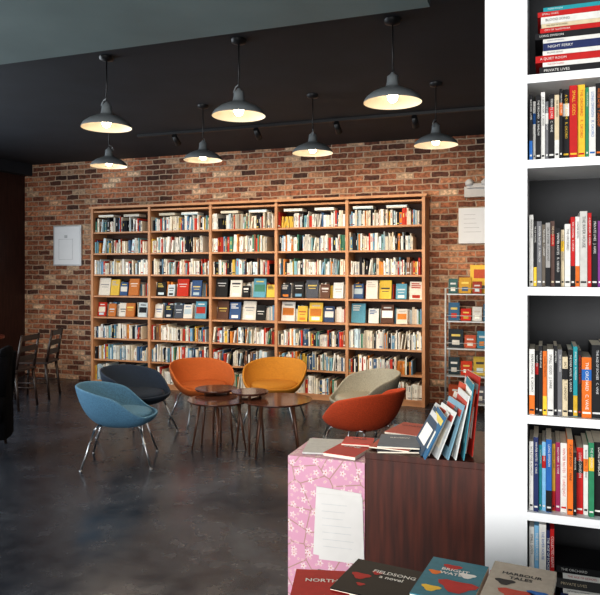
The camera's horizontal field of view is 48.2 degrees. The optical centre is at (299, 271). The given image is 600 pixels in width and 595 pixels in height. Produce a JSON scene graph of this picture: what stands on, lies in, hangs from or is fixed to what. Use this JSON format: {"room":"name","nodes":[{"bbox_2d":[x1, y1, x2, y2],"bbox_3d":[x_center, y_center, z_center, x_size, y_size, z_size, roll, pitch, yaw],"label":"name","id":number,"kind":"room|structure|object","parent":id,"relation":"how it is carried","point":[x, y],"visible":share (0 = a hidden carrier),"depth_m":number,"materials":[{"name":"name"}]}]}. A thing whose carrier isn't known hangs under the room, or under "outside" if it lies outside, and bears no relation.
{"room":"bookshop","nodes":[
{"label":"bookshop","id":0,"kind":"room"},
{"bbox_2d":[0,172,24,376],"bbox_3d":[-5.918,-0.020,5.054,0.100,3.120,10.450,0,0,20],"label":"wall","id":1,"kind":"structure","parent":0,"point":[12,186],"depth_m":9.71,"materials":[{"name":"brown paint"}]},
{"bbox_2d":[0,158,31,175],"bbox_3d":[-4.769,-1.500,7.860,0.140,0.160,4.390,0,0,20],"label":"trim","id":2,"kind":"structure","parent":1,"relation":"attached to","point":[6,166],"depth_m":9.60,"materials":[{"name":"black paint"}]},
{"bbox_2d":[0,376,484,594],"bbox_3d":[-1.859,1.590,3.576,8.740,0.100,10.650,0,0,20],"label":"floor","id":3,"kind":"structure","parent":0,"point":[199,522],"depth_m":4.52,"materials":[{"name":"concrete"}]},
{"bbox_2d":[0,345,16,443],"bbox_3d":[-2.764,1.096,5.803,0.518,0.892,0.587,0,0,-15],"label":"armchair","id":4,"kind":"object","parent":3,"relation":"on","point":[7,354],"visible":1,"depth_m":5.72,"materials":[{"name":"black wood"}]},
{"bbox_2d":[14,332,39,411],"bbox_3d":[-3.259,1.120,7.599,0.473,0.844,0.400,0,0,10],"label":"wooden dining chair","id":5,"kind":"object","parent":3,"relation":"on","point":[19,368],"visible":0.7,"depth_m":7.57,"materials":[{"name":"brown wood"}]},
{"bbox_2d":[14,327,62,399],"bbox_3d":[-3.213,1.120,8.255,0.473,0.844,0.400,0,0,0],"label":"wooden dining chair","id":6,"kind":"object","parent":3,"relation":"on","point":[47,360],"visible":0.85,"depth_m":8.21,"materials":[{"name":"brown wood"}]},
{"bbox_2d":[75,381,158,472],"bbox_3d":[-1.486,1.222,5.442,0.663,0.636,0.674,0,0,-7],"label":"armchair","id":7,"kind":"object","parent":3,"relation":"on","point":[107,404],"visible":1,"depth_m":5.26,"materials":[{"name":"blue fabric"}]},
{"bbox_2d":[122,405,151,416],"bbox_3d":[-1.445,1.149,5.447,0.476,0.072,0.476,0,0,-7],"label":"seat cushion","id":8,"kind":"object","parent":7,"relation":"on","point":[139,410],"depth_m":5.44,"materials":[{"name":"blue fabric"}]},
{"bbox_2d":[95,364,178,444],"bbox_3d":[-1.558,1.222,6.337,0.663,0.636,0.674,0,0,24],"label":"armchair","id":9,"kind":"object","parent":3,"relation":"on","point":[148,384],"visible":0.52,"depth_m":6.53,"materials":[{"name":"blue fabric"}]},
{"bbox_2d":[129,387,163,397],"bbox_3d":[-1.520,1.149,6.320,0.476,0.072,0.476,0,0,24],"label":"seat cushion","id":10,"kind":"object","parent":9,"relation":"on","point":[142,392],"depth_m":6.26,"materials":[{"name":"black fabric"}]},
{"bbox_2d":[168,357,236,432],"bbox_3d":[-0.997,1.222,6.802,0.674,0.636,0.663,0,0,-30],"label":"armchair","id":11,"kind":"object","parent":3,"relation":"on","point":[186,374],"visible":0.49,"depth_m":6.96,"materials":[{"name":"orange fabric"}]},
{"bbox_2d":[181,380,226,389],"bbox_3d":[-0.977,1.149,6.766,0.476,0.072,0.476,0,0,-30],"label":"seat cushion","id":12,"kind":"object","parent":11,"relation":"on","point":[186,384],"depth_m":6.71,"materials":[{"name":"orange fabric"}]},
{"bbox_2d":[195,384,236,444],"bbox_3d":[-0.764,1.298,6.094,0.380,0.486,0.380,0,0,14],"label":"coffee table","id":13,"kind":"object","parent":3,"relation":"on","point":[206,389],"visible":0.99,"depth_m":6.05,"materials":[{"name":"brown wood"}]},
{"bbox_2d":[187,393,246,456],"bbox_3d":[-0.701,1.321,5.803,0.540,0.441,0.540,0,0,-3],"label":"coffee table","id":14,"kind":"object","parent":3,"relation":"on","point":[219,400],"visible":0.87,"depth_m":5.78,"materials":[{"name":"brown wood"}]},
{"bbox_2d":[231,388,268,454],"bbox_3d":[-0.430,1.283,5.771,0.320,0.516,0.320,0,0,-32],"label":"coffee table","id":15,"kind":"object","parent":3,"relation":"on","point":[249,392],"visible":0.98,"depth_m":5.75,"materials":[{"name":"brown wood"}]},
{"bbox_2d":[89,193,430,407],"bbox_3d":[-0.669,0.325,8.521,4.593,2.430,0.333,0,0,20],"label":"wooden bookshelf","id":16,"kind":"object","parent":3,"relation":"on","point":[339,286],"visible":0.88,"depth_m":8.38,"materials":[{"name":"brown wood"}]},
{"bbox_2d":[242,357,306,430],"bbox_3d":[-0.255,1.222,6.830,0.674,0.636,0.663,0,0,11],"label":"armchair","id":17,"kind":"object","parent":3,"relation":"on","point":[273,374],"visible":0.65,"depth_m":6.98,"materials":[{"name":"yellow fabric"}]},
{"bbox_2d":[251,379,296,388],"bbox_3d":[-0.262,1.149,6.789,0.476,0.072,0.476,0,0,11],"label":"seat cushion","id":18,"kind":"object","parent":17,"relation":"on","point":[255,383],"depth_m":6.70,"materials":[{"name":"yellow fabric"}]},
{"bbox_2d":[242,393,311,459],"bbox_3d":[-0.196,1.311,5.698,0.600,0.461,0.600,0,0,41],"label":"coffee table","id":19,"kind":"object","parent":3,"relation":"on","point":[269,400],"visible":0.91,"depth_m":5.59,"materials":[{"name":"brown walnut"}]},
{"bbox_2d":[288,438,364,594],"bbox_3d":[0.132,1.090,2.415,0.276,0.900,0.271,0,0,20],"label":"pedestal","id":20,"kind":"object","parent":3,"relation":"on","point":[326,494],"visible":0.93,"depth_m":2.29,"materials":[{"name":"pink paper"}]},
{"bbox_2d":[323,368,400,437],"bbox_3d":[0.591,1.222,6.084,0.663,0.636,0.674,0,0,-19],"label":"armchair","id":21,"kind":"object","parent":3,"relation":"on","point":[375,381],"visible":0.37,"depth_m":6.31,"materials":[{"name":"grey fabric"}]},
{"bbox_2d":[335,392,369,400],"bbox_3d":[0.552,1.149,6.071,0.476,0.072,0.476,0,0,-19],"label":"seat cushion","id":22,"kind":"object","parent":21,"relation":"on","point":[338,395],"depth_m":6.09,"materials":[{"name":"grey fabric"}]},
{"bbox_2d":[322,388,405,438],"bbox_3d":[0.506,1.222,5.283,0.663,0.636,0.674,0,0,44],"label":"armchair","id":23,"kind":"object","parent":3,"relation":"on","point":[363,414],"visible":0.98,"depth_m":5.04,"materials":[{"name":"red fabric"}]},
{"bbox_2d":[365,424,484,571],"bbox_3d":[0.478,1.071,2.380,0.397,0.937,0.440,0,0,20],"label":"base cabinet","id":24,"kind":"object","parent":3,"relation":"on","point":[418,510],"visible":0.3,"depth_m":2.18,"materials":[{"name":"brown wood"}]},
{"bbox_2d":[369,369,480,460],"bbox_3d":[0.450,0.472,2.357,0.381,0.262,0.437,0,0,20],"label":"magazines","id":25,"kind":"object","parent":24,"relation":"on","point":[449,429],"visible":1,"depth_m":2.21,"materials":[{"name":"paper"}]},
{"bbox_2d":[445,265,484,405],"bbox_3d":[1.906,0.731,7.458,0.542,1.619,0.342,0,0,20],"label":"display rack","id":26,"kind":"object","parent":3,"relation":"on","point":[474,285],"visible":0.63,"depth_m":7.41,"materials":[{"name":"paper"}]},
{"bbox_2d":[485,0,599,594],"bbox_3d":[1.282,-0.020,1.864,1.461,3.120,0.300,0,0,20],"label":"bookcase","id":27,"kind":"object","parent":3,"relation":"on","point":[518,315],"visible":0.69,"depth_m":1.96,"materials":[{"name":"paint"}]},
{"bbox_2d":[529,1,599,594],"bbox_3d":[1.249,0.339,1.827,1.178,2.200,0.192,0,0,20],"label":"books","id":28,"kind":"object","parent":27,"relation":"in","point":[564,472],"visible":0.98,"depth_m":1.92,"materials":[{"name":"paper"}]},
{"bbox_2d":[0,0,484,164],"bbox_3d":[-1.859,-1.630,3.576,8.740,0.100,10.650,0,0,20],"label":"ceiling","id":29,"kind":"structure","parent":0,"point":[155,88],"depth_m":5.65,"materials":[{"name":"black paint"}]},
{"bbox_2d":[81,55,131,132],"bbox_3d":[-1.422,-1.320,4.923,0.364,0.520,0.364,0,0,38],"label":"pendant lamp","id":30,"kind":"object","parent":29,"relation":"hanging from","point":[106,122],"visible":1,"depth_m":4.90,"materials":[{"name":"grey metal"}]},
{"bbox_2d":[90,114,127,168],"bbox_3d":[-1.917,-1.320,6.721,0.364,0.520,0.364,0,0,36],"label":"pendant lamp","id":31,"kind":"object","parent":29,"relation":"hanging from","point":[108,161],"visible":0.93,"depth_m":6.69,"materials":[{"name":"grey metal"}]},
{"bbox_2d":[184,104,221,162],"bbox_3d":[-0.921,-1.320,6.358,0.364,0.520,0.364,0,0,14],"label":"pendant lamp","id":32,"kind":"object","parent":29,"relation":"hanging from","point":[202,155],"visible":1,"depth_m":6.33,"materials":[{"name":"grey metal"}]},
{"bbox_2d":[0,0,429,64],"bbox_3d":[-3.486,-1.490,1.833,6.675,0.180,6.060,0,0,20],"label":"ceiling soffit","id":33,"kind":"structure","parent":29,"relation":"attached to","point":[30,30],"depth_m":3.71,"materials":[{"name":"grey paint"}]},
{"bbox_2d":[212,37,265,121],"bbox_3d":[-0.416,-1.320,4.557,0.364,0.520,0.364,0,0,-41],"label":"pendant lamp","id":34,"kind":"object","parent":29,"relation":"hanging from","point":[238,109],"visible":1,"depth_m":4.55,"materials":[{"name":"grey metal"}]},
{"bbox_2d":[137,106,484,145],"bbox_3d":[0.060,-1.501,7.036,4.100,0.158,0.139,0,0,20],"label":"track light","id":35,"kind":"object","parent":29,"relation":"attached to","point":[415,124],"visible":0.99,"depth_m":6.95,"materials":[{"name":"black metal"}]},
{"bbox_2d":[292,93,332,156],"bbox_3d":[0.113,-1.320,5.982,0.364,0.520,0.364,0,0,-4],"label":"pendant lamp","id":36,"kind":"object","parent":29,"relation":"hanging from","point":[312,148],"visible":1,"depth_m":5.95,"materials":[{"name":"grey metal"}]},
{"bbox_2d":[363,16,421,109],"bbox_3d":[0.580,-1.320,4.195,0.364,0.520,0.364,0,0,18],"label":"pendant lamp","id":37,"kind":"object","parent":29,"relation":"hanging from","point":[393,96],"visible":1,"depth_m":4.18,"materials":[{"name":"grey metal"}]},
{"bbox_2d":[414,81,457,148],"bbox_3d":[1.137,-1.320,5.609,0.364,0.520,0.364,0,0,36],"label":"pendant lamp","id":38,"kind":"object","parent":29,"relation":"hanging from","point":[435,139],"visible":1,"depth_m":5.58,"materials":[{"name":"grey metal"}]},
{"bbox_2d":[25,134,484,402],"bbox_3d":[-0.055,-0.020,8.533,8.740,3.120,0.100,0,0,20],"label":"wall","id":39,"kind":"structure","parent":0,"point":[57,194],"depth_m":8.74,"materials":[{"name":"brick"}]},
{"bbox_2d":[53,225,81,265],"bbox_3d":[-3.352,-0.380,9.664,0.490,0.580,0.030,0,0,20],"label":"framed sketch","id":40,"kind":"object","parent":39,"relation":"attached to","point":[67,240],"visible":1,"depth_m":9.65,"materials":[{"name":"paper"}]},
{"bbox_2d":[459,207,484,243],"bbox_3d":[2.020,-0.535,7.713,0.380,0.410,0.024,0,0,20],"label":"poster","id":41,"kind":"object","parent":39,"relation":"attached to","point":[471,220],"visible":0.9,"depth_m":7.72,"materials":[{"name":"white paper"}]},
{"bbox_2d":[464,178,484,197],"bbox_3d":[2.028,-0.960,7.648,0.300,0.200,0.140,0,0,20],"label":"emergency light","id":42,"kind":"object","parent":39,"relation":"attached to","point":[473,189],"visible":0.66,"depth_m":7.64,"materials":[{"name":"plastic"}]},
{"bbox_2d":[290,557,588,594],"bbox_3d":[0.299,0.716,1.337,0.773,0.086,0.534,0,0,20],"label":"books","id":43,"kind":"object","parent":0,"point":[442,576],"depth_m":1.51,"materials":[{"name":"multicoloured paper"}]}
]}

